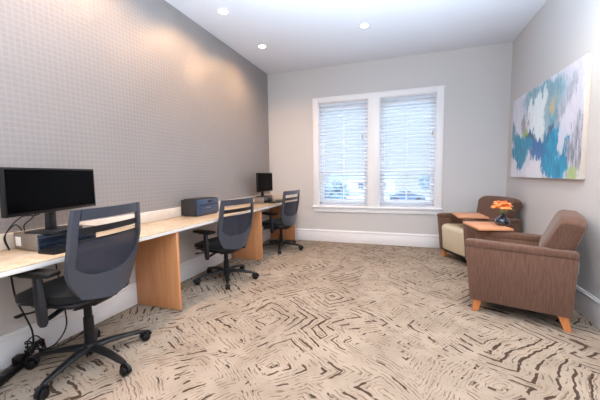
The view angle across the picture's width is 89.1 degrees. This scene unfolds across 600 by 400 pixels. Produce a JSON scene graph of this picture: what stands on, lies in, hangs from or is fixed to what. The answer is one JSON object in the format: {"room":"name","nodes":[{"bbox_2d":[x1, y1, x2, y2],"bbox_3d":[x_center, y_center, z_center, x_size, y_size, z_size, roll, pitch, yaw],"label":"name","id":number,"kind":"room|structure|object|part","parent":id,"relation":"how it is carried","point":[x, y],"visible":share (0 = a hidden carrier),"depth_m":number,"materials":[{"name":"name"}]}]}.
{"room":"business center","nodes":[
{"label":"business center","id":0,"kind":"room"},
{"bbox_2d":[0,0,269,335],"bbox_3d":[-1.804,-0.491,2.362,0.140,3.050,7.167,1,5,19],"label":"wall","id":1,"kind":"structure","parent":0,"point":[163,112],"depth_m":2.79,"materials":[{"name":"grey paint"}]},
{"bbox_2d":[0,229,270,370],"bbox_3d":[-1.707,0.923,2.455,0.022,0.213,7.165,1,5,19],"label":"baseboard","id":2,"kind":"structure","parent":1,"relation":"attached to","point":[12,344],"depth_m":2.36,"materials":[{"name":"white paint"}]},
{"bbox_2d":[0,193,270,250],"bbox_3d":[-1.605,0.196,2.724,0.018,0.102,6.459,1,5,19],"label":"backsplash","id":3,"kind":"structure","parent":1,"relation":"attached to","point":[145,217],"depth_m":2.84,"materials":[{"name":"laminate"}]},
{"bbox_2d":[0,199,296,277],"bbox_3d":[-1.356,0.269,2.645,0.536,0.034,6.461,1,5,19],"label":"countertop","id":4,"kind":"structure","parent":1,"relation":"attached to","point":[14,261],"depth_m":2.50,"materials":[{"name":"beige stone"}]},
{"bbox_2d":[3,214,38,250],"bbox_3d":[-1.766,0.166,2.024,0.113,0.278,0.323,1,5,19],"label":"cables","id":5,"kind":"object","parent":4,"relation":"on","point":[11,226],"visible":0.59,"depth_m":1.94,"materials":[{"name":"black plastic"}]},
{"bbox_2d":[38,244,65,254],"bbox_3d":[-1.448,0.294,2.014,0.136,0.023,0.430,1,5,17],"label":"keyboard","id":6,"kind":"object","parent":4,"relation":"on","point":[60,249],"visible":0.3,"depth_m":1.84,"materials":[{"name":"black plastic"}]},
{"bbox_2d":[14,224,95,250],"bbox_3d":[-1.650,0.249,2.073,0.257,0.108,0.362,1,5,22],"label":"desktop computer","id":7,"kind":"object","parent":4,"relation":"on","point":[34,242],"visible":0.56,"depth_m":1.93,"materials":[{"name":"black plastic"}]},
{"bbox_2d":[0,167,95,233],"bbox_3d":[-1.612,-0.003,1.985,0.190,0.406,0.670,0,5,4],"label":"monitor","id":8,"kind":"object","parent":7,"relation":"on","point":[23,191],"visible":0.99,"depth_m":1.90,"materials":[{"name":"plastic"}]},
{"bbox_3d":[-1.536,0.249,2.028,0.012,0.098,0.354,1,5,22],"label":"panel","id":9,"kind":"part","parent":7,"relation":"part of","materials":[{"name":"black plastic"}]},
{"bbox_2d":[135,232,181,309],"bbox_3d":[-1.310,0.631,2.798,0.490,0.715,0.030,1,5,19],"label":"panel","id":10,"kind":"object","parent":4,"relation":"attached to","point":[157,261],"visible":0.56,"depth_m":2.77,"materials":[{"name":"brown wood"}]},
{"bbox_2d":[181,197,218,216],"bbox_3d":[-1.167,0.071,3.596,0.224,0.195,0.420,1,5,19],"label":"printer","id":11,"kind":"object","parent":4,"relation":"on","point":[198,206],"visible":1,"depth_m":3.43,"materials":[{"name":"grey plastic"}]},
{"bbox_3d":[-1.182,-0.022,3.593,0.165,0.008,0.360,1,5,19],"label":"lid","id":12,"kind":"part","parent":11,"relation":"part of","materials":[{"name":"plastic"}]},
{"bbox_3d":[-1.075,0.074,3.564,0.016,0.173,0.408,1,5,19],"label":"panel","id":13,"kind":"part","parent":11,"relation":"part of","materials":[{"name":"plastic"}]},
{"bbox_2d":[200,205,215,211],"bbox_3d":[-1.070,0.097,3.554,0.008,0.055,0.300,1,5,19],"label":"paper tray","id":14,"kind":"object","parent":11,"relation":"on","point":[203,208],"depth_m":3.54,"materials":[{"name":"plastic"}]},
{"bbox_2d":[232,210,262,259],"bbox_3d":[-0.770,0.491,4.372,0.490,0.715,0.030,1,5,19],"label":"panel","id":15,"kind":"object","parent":4,"relation":"attached to","point":[253,249],"visible":0.58,"depth_m":4.32,"materials":[{"name":"brown wood"}]},
{"bbox_2d":[253,196,273,202],"bbox_3d":[-0.627,-0.005,5.052,0.262,0.089,0.362,1,5,19],"label":"desktop computer","id":16,"kind":"object","parent":4,"relation":"on","point":[271,198],"visible":0.66,"depth_m":4.90,"materials":[{"name":"black plastic"}]},
{"bbox_2d":[256,173,272,196],"bbox_3d":[-0.609,-0.257,5.111,0.190,0.400,0.500,1,5,23],"label":"monitor","id":17,"kind":"object","parent":16,"relation":"on","point":[263,180],"visible":0.97,"depth_m":5.06,"materials":[{"name":"plastic"}]},
{"bbox_3d":[-0.508,-0.005,5.013,0.012,0.079,0.354,1,5,19],"label":"panel","id":18,"kind":"part","parent":16,"relation":"part of","materials":[{"name":"black plastic"}]},
{"bbox_2d":[268,200,281,202],"bbox_3d":[-0.377,0.022,5.076,0.136,0.023,0.430,1,5,19],"label":"keyboard","id":19,"kind":"object","parent":4,"relation":"on","point":[275,201],"visible":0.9,"depth_m":4.96,"materials":[{"name":"black plastic"}]},
{"bbox_2d":[270,205,295,239],"bbox_3d":[-0.324,0.376,5.670,0.490,0.715,0.030,1,5,19],"label":"panel","id":20,"kind":"object","parent":4,"relation":"attached to","point":[288,234],"visible":0.39,"depth_m":5.67,"materials":[{"name":"brown wood"}]},
{"bbox_2d":[0,239,599,399],"bbox_3d":[0.103,1.105,1.849,4.124,0.100,7.447,1,5,19],"label":"floor","id":21,"kind":"structure","parent":0,"point":[324,320],"depth_m":2.18,"materials":[{"name":"beige carpet"}]},
{"bbox_2d":[0,360,28,386],"bbox_3d":[-1.775,1.058,1.844,0.065,0.042,0.340,-2,5,-8],"label":"power strip","id":22,"kind":"object","parent":21,"relation":"on","point":[7,374],"visible":0.73,"depth_m":1.85,"materials":[{"name":"black plastic"}]},
{"bbox_2d":[11,353,25,363],"bbox_3d":[-1.790,1.010,1.940,0.050,0.042,0.055,-2,5,-8],"label":"power adapter","id":23,"kind":"object","parent":22,"relation":"on","point":[18,358],"visible":0.98,"depth_m":1.92,"materials":[{"name":"black plastic"}]},
{"bbox_2d":[10,264,83,357],"bbox_3d":[-1.723,0.695,2.148,0.163,0.711,0.435,1,5,19],"label":"cable tangle","id":24,"kind":"object","parent":21,"relation":"on","point":[41,342],"visible":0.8,"depth_m":2.01,"materials":[{"name":"black plastic"}]},
{"bbox_2d":[7,202,151,399],"bbox_3d":[-1.380,0.550,1.944,0.734,1.032,0.726,0,5,10],"label":"office chair","id":25,"kind":"object","parent":21,"relation":"on","point":[96,269],"visible":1,"depth_m":1.82,"materials":[{"name":"black plastic"}]},
{"bbox_3d":[-1.514,0.642,1.781,0.040,0.025,0.245,2,5,26],"label":"lever","id":26,"kind":"part","parent":25,"relation":"part of","materials":[{"name":"black plastic"}]},
{"bbox_3d":[-1.407,0.547,1.778,0.069,0.289,0.260,0,5,10],"label":"armrest","id":27,"kind":"part","parent":25,"relation":"part of","materials":[{"name":"plastic"}]},
{"bbox_3d":[-1.449,0.561,1.979,0.500,0.101,0.504,0,5,10],"label":"seat","id":28,"kind":"part","parent":25,"relation":"part of","materials":[{"name":"black fabric"}]},
{"bbox_3d":[-1.553,0.974,1.967,0.312,0.056,0.066,-2,5,-11],"label":"leg","id":29,"kind":"part","parent":25,"relation":"part of","materials":[{"name":"black plastic"}]},
{"bbox_3d":[-1.405,0.984,1.825,0.068,0.056,0.313,0,5,10],"label":"leg","id":30,"kind":"part","parent":25,"relation":"part of","materials":[{"name":"black plastic"}]},
{"bbox_3d":[-1.464,0.957,2.159,0.066,0.056,0.312,-3,5,-29],"label":"leg","id":31,"kind":"part","parent":25,"relation":"part of","materials":[{"name":"black plastic"}]},
{"bbox_3d":[-1.189,0.315,1.913,0.117,0.562,0.554,0,5,10],"label":"frame","id":32,"kind":"part","parent":25,"relation":"part of","materials":[{"name":"grey plastic"}]},
{"bbox_3d":[-1.192,0.332,1.915,0.062,0.241,0.471,0,5,10],"label":"panel","id":33,"kind":"part","parent":25,"relation":"part of","materials":[{"name":"grey plastic"}]},
{"bbox_3d":[-1.213,0.973,1.926,0.312,0.056,0.066,1,5,25],"label":"leg","id":34,"kind":"part","parent":25,"relation":"part of","materials":[{"name":"black plastic"}]},
{"bbox_3d":[-1.254,0.956,2.133,0.066,0.056,0.312,4,7,43],"label":"leg","id":35,"kind":"part","parent":25,"relation":"part of","materials":[{"name":"black plastic"}]},
{"bbox_2d":[193,197,258,289],"bbox_3d":[-0.871,0.450,3.556,0.726,0.948,0.726,2,6,30],"label":"office chair","id":36,"kind":"object","parent":21,"relation":"on","point":[233,232],"visible":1,"depth_m":3.37,"materials":[{"name":"black plastic"}]},
{"bbox_3d":[-0.952,0.492,3.365,0.069,0.289,0.260,2,6,30],"label":"armrest","id":37,"kind":"part","parent":36,"relation":"part of","materials":[{"name":"plastic"}]},
{"bbox_3d":[-0.923,0.504,3.569,0.500,0.101,0.504,2,6,30],"label":"seat","id":38,"kind":"part","parent":36,"relation":"part of","materials":[{"name":"black fabric"}]},
{"bbox_3d":[-1.010,0.841,3.465,0.312,0.056,0.066,-4,6,-33],"label":"leg","id":39,"kind":"part","parent":36,"relation":"part of","materials":[{"name":"black plastic"}]},
{"bbox_3d":[-0.999,0.823,3.675,0.312,0.056,0.066,3,6,39],"label":"leg","id":40,"kind":"part","parent":36,"relation":"part of","materials":[{"name":"black plastic"}]},
{"bbox_3d":[-0.812,0.845,3.389,0.066,0.056,0.312,-2,5,-15],"label":"leg","id":41,"kind":"part","parent":36,"relation":"part of","materials":[{"name":"black plastic"}]},
{"bbox_3d":[-0.694,0.266,3.416,0.117,0.562,0.554,2,6,30],"label":"frame","id":42,"kind":"part","parent":36,"relation":"part of","materials":[{"name":"grey plastic"}]},
{"bbox_3d":[-0.795,0.816,3.730,0.066,0.056,0.312,1,5,21],"label":"leg","id":43,"kind":"part","parent":36,"relation":"part of","materials":[{"name":"black plastic"}]},
{"bbox_3d":[-0.697,0.283,3.418,0.062,0.241,0.471,2,6,30],"label":"panel","id":44,"kind":"part","parent":36,"relation":"part of","materials":[{"name":"grey plastic"}]},
{"bbox_3d":[-0.679,0.829,3.553,0.312,0.056,0.066,-1,5,3],"label":"leg","id":45,"kind":"part","parent":36,"relation":"part of","materials":[{"name":"black plastic"}]},
{"bbox_2d":[262,190,303,253],"bbox_3d":[-0.285,0.320,4.945,0.722,0.958,0.730,2,5,26],"label":"office chair","id":46,"kind":"object","parent":21,"relation":"on","point":[289,210],"visible":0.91,"depth_m":4.78,"materials":[{"name":"black plastic"}]},
{"bbox_3d":[-0.478,0.712,4.921,0.312,0.056,0.066,-2,5,-17],"label":"leg","id":47,"kind":"part","parent":46,"relation":"part of","materials":[{"name":"black plastic"}]},
{"bbox_3d":[-0.387,0.356,4.770,0.069,0.289,0.260,2,5,26],"label":"armrest","id":48,"kind":"part","parent":46,"relation":"part of","materials":[{"name":"plastic"}]},
{"bbox_3d":[-0.371,0.369,4.976,0.500,0.101,0.504,2,5,26],"label":"seat","id":49,"kind":"part","parent":46,"relation":"part of","materials":[{"name":"black fabric"}]},
{"bbox_3d":[-0.134,0.129,4.838,0.117,0.562,0.554,2,5,26],"label":"frame","id":50,"kind":"part","parent":46,"relation":"part of","materials":[{"name":"grey plastic"}]},
{"bbox_3d":[-0.137,0.146,4.841,0.062,0.241,0.471,2,5,26],"label":"panel","id":51,"kind":"part","parent":46,"relation":"part of","materials":[{"name":"grey plastic"}]},
{"bbox_3d":[-0.135,0.707,4.916,0.312,0.056,0.066,1,5,19],"label":"leg","id":52,"kind":"part","parent":46,"relation":"part of","materials":[{"name":"black plastic"}]},
{"bbox_2d":[437,196,522,259],"bbox_3d":[2.368,0.394,4.081,0.839,0.880,0.718,-1,5,-6],"label":"armchair","id":53,"kind":"object","parent":21,"relation":"on","point":[453,233],"visible":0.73,"depth_m":4.01,"materials":[{"name":"brown fabric"}]},
{"bbox_3d":[2.344,0.442,4.398,0.742,0.523,0.092,-1,5,-6],"label":"arm","id":54,"kind":"part","parent":53,"relation":"part of","materials":[{"name":"brown fabric"}]},
{"bbox_3d":[2.289,0.523,4.109,0.528,0.361,0.486,-1,5,-6],"label":"seat","id":55,"kind":"part","parent":53,"relation":"part of","materials":[{"name":"beige leather"}]},
{"bbox_3d":[2.405,0.488,3.829,0.742,0.523,0.092,-1,5,-6],"label":"arm","id":56,"kind":"part","parent":53,"relation":"part of","materials":[{"name":"brown fabric"}]},
{"bbox_3d":[2.636,0.316,4.130,0.292,0.740,0.630,-1,5,-6],"label":"backrest","id":57,"kind":"part","parent":53,"relation":"part of","materials":[{"name":"brown fabric"}]},
{"bbox_2d":[463,210,587,332],"bbox_3d":[1.983,0.501,2.867,0.948,0.880,1.017,3,6,38],"label":"armchair","id":58,"kind":"object","parent":21,"relation":"on","point":[532,272],"visible":1,"depth_m":2.41,"materials":[{"name":"brown fabric"}]},
{"bbox_2d":[494,214,509,225],"bbox_3d":[2.076,0.201,3.124,0.138,0.118,0.138,1,5,19],"label":"vase","id":59,"kind":"object","parent":58,"relation":"on","point":[502,220],"visible":1,"depth_m":3.09,"materials":[{"name":"blue ceramic"}]},
{"bbox_2d":[491,201,514,213],"bbox_3d":[2.062,0.091,3.114,0.193,0.172,0.197,-4,6,-33],"label":"flower","id":60,"kind":"object","parent":59,"relation":"in","point":[497,204],"visible":1,"depth_m":3.07,"materials":[{"name":"orange plant"}]},
{"bbox_3d":[2.103,0.569,2.922,0.742,0.523,0.092,3,6,38],"label":"arm","id":61,"kind":"part","parent":58,"relation":"part of","materials":[{"name":"brown fabric"}]},
{"bbox_3d":[1.750,0.612,2.471,0.742,0.523,0.092,3,6,38],"label":"arm","id":62,"kind":"part","parent":58,"relation":"part of","materials":[{"name":"brown fabric"}]},
{"bbox_3d":[2.133,0.458,2.523,0.292,0.740,0.630,3,6,38],"label":"backrest","id":63,"kind":"part","parent":58,"relation":"part of","materials":[{"name":"brown fabric"}]},
{"bbox_2d":[165,0,546,73],"bbox_3d":[0.058,-2.034,1.586,4.124,0.100,7.447,1,5,19],"label":"ceiling","id":64,"kind":"structure","parent":0,"point":[296,34],"depth_m":3.82,"materials":[{"name":"white paint"}]},
{"bbox_2d":[217,8,228,14],"bbox_3d":[-0.865,-2.119,3.427,0.136,0.009,0.136,1,5,19],"label":"recessed light","id":65,"kind":"object","parent":64,"relation":"in","point":[222,11],"visible":1,"depth_m":3.42,"materials":[{"name":"white"}]},
{"bbox_2d":[359,23,369,27],"bbox_3d":[0.802,-2.174,3.797,0.136,0.009,0.136,1,5,19],"label":"recessed light","id":66,"kind":"object","parent":64,"relation":"in","point":[362,25],"visible":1,"depth_m":3.79,"materials":[{"name":"white"}]},
{"bbox_2d":[267,42,512,234],"bbox_3d":[1.264,-0.769,5.161,4.124,3.050,0.140,1,5,19],"label":"wall","id":67,"kind":"structure","parent":0,"point":[476,80],"depth_m":4.80,"materials":[{"name":"grey paint"}]},
{"bbox_2d":[271,193,295,198],"bbox_3d":[-0.315,-0.070,5.679,0.499,0.102,0.018,1,5,19],"label":"backsplash","id":68,"kind":"structure","parent":67,"relation":"attached to","point":[275,195],"depth_m":5.69,"materials":[{"name":"stone"}]},
{"bbox_2d":[320,103,367,203],"bbox_3d":[0.771,-0.795,5.365,0.844,1.771,0.060,1,5,19],"label":"window","id":69,"kind":"structure","parent":67,"relation":"in","point":[356,105],"depth_m":5.37,"materials":[{"name":"white paint"}]},
{"bbox_2d":[319,100,367,205],"bbox_3d":[0.746,-0.788,5.290,0.838,1.761,0.069,1,5,19],"label":"window blind","id":70,"kind":"object","parent":69,"relation":"attached to","point":[366,101],"visible":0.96,"depth_m":5.28,"materials":[{"name":"white plastic"}]},
{"bbox_3d":[0.749,-0.773,5.300,0.606,1.695,0.050,1,5,19],"label":"ladder cord","id":71,"kind":"part","parent":70,"relation":"part of","materials":[{"name":"white fabric"}]},
{"bbox_3d":[0.761,0.079,5.371,0.838,0.018,0.046,1,5,19],"label":"rail","id":72,"kind":"part","parent":70,"relation":"part of","materials":[{"name":"white plastic"}]},
{"bbox_3d":[0.772,-1.055,5.354,0.772,1.171,0.024,1,5,19],"label":"sash","id":73,"kind":"part","parent":69,"relation":"part of","materials":[{"name":"white paint"}]},
{"bbox_3d":[0.775,-0.235,5.398,0.772,0.570,0.024,1,5,19],"label":"sash","id":74,"kind":"part","parent":69,"relation":"part of","materials":[{"name":"white glass"}]},
{"bbox_2d":[295,228,439,247],"bbox_3d":[1.258,0.651,5.203,3.794,0.213,0.022,1,5,19],"label":"baseboard","id":75,"kind":"structure","parent":67,"relation":"attached to","point":[363,237],"depth_m":5.22,"materials":[{"name":"white paint"}]},
{"bbox_2d":[312,85,444,214],"bbox_3d":[1.242,-0.776,5.121,2.136,1.995,0.147,1,5,19],"label":"trim","id":76,"kind":"structure","parent":67,"relation":"attached to","point":[374,98],"depth_m":5.05,"materials":[{"name":"white paint"}]},
{"bbox_2d":[380,98,435,205],"bbox_3d":[1.763,-0.781,5.025,0.844,1.771,0.060,1,5,19],"label":"window","id":77,"kind":"structure","parent":67,"relation":"in","point":[424,99],"depth_m":5.01,"materials":[{"name":"white paint"}]},
{"bbox_3d":[1.766,-0.221,5.059,0.772,0.570,0.024,1,5,19],"label":"sash","id":78,"kind":"part","parent":77,"relation":"part of","materials":[{"name":"white glass"}]},
{"bbox_2d":[380,94,435,206],"bbox_3d":[1.737,-0.774,4.951,0.838,1.761,0.069,1,5,19],"label":"window blind","id":79,"kind":"object","parent":77,"relation":"attached to","point":[432,95],"visible":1,"depth_m":4.94,"materials":[{"name":"white plastic"}]},
{"bbox_3d":[1.753,0.093,5.032,0.838,0.018,0.046,1,5,19],"label":"rail","id":80,"kind":"part","parent":79,"relation":"part of","materials":[{"name":"white plastic"}]},
{"bbox_3d":[1.740,-0.759,4.961,0.606,1.695,0.050,1,5,19],"label":"ladder cord","id":81,"kind":"part","parent":79,"relation":"part of","materials":[{"name":"white fabric"}]},
{"bbox_3d":[1.763,-1.041,5.015,0.772,1.171,0.024,1,5,19],"label":"sash","id":82,"kind":"part","parent":77,"relation":"part of","materials":[{"name":"white paint"}]},
{"bbox_2d":[506,0,599,299],"bbox_3d":[1.965,-0.437,1.072,0.140,3.050,7.167,1,5,19],"label":"wall","id":83,"kind":"structure","parent":0,"point":[561,32],"depth_m":2.96,"materials":[{"name":"grey paint"}]},
{"bbox_2d":[511,53,592,178],"bbox_3d":[2.656,-0.760,3.357,0.040,1.028,1.775,1,5,19],"label":"painting","id":84,"kind":"object","parent":83,"relation":"attached to","point":[551,120],"visible":1,"depth_m":2.99,"materials":[{"name":"fabric"}]},
{"bbox_2d":[574,285,599,328],"bbox_3d":[1.909,0.975,1.217,0.022,0.213,7.165,1,5,19],"label":"baseboard","id":85,"kind":"structure","parent":83,"relation":"attached to","point":[586,304],"depth_m":2.47,"materials":[{"name":"white paint"}]},
{"label":"outside","id":86,"kind":"structure","parent":0,"visible":0},
{"bbox_2d":[347,195,428,200],"bbox_3d":[9.769,1.387,28.599,90.000,0.200,48.000,1,5,19],"label":"ground","id":87,"kind":"structure","parent":86,"point":[426,198],"depth_m":46.95,"materials":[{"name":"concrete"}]},
{"bbox_2d":[324,180,350,198],"bbox_3d":[2.836,0.041,24.521,2.386,3.376,2.830,1,5,19],"label":"tree","id":88,"kind":"object","parent":87,"relation":"on","point":[327,197],"visible":0.47,"depth_m":23.75,"materials":[{"name":"grey plant"}]},
{"bbox_2d":[389,190,424,199],"bbox_3d":[14.248,-0.517,40.685,4.482,1.449,1.840,0,5,15],"label":"car","id":89,"kind":"object","parent":87,"relation":"on","point":[408,198],"visible":0.56,"depth_m":39.91,"materials":[{"name":"blue paint"}]},
{"bbox_2d":[418,175,429,190],"bbox_3d":[18.626,-1.916,43.200,3.512,3.706,3.724,1,5,19],"label":"tree","id":90,"kind":"object","parent":87,"relation":"on","point":[428,176],"visible":0.16,"depth_m":43.04,"materials":[{"name":"grey plant"}]},
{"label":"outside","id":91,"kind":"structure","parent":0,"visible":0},
{"bbox_2d":[328,173,396,191],"bbox_3d":[14.179,-3.921,69.056,14.800,4.300,7.000,1,5,19],"label":"house","id":92,"kind":"structure","parent":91,"point":[385,180],"depth_m":66.70,"materials":[{"name":"white"}]}
]}

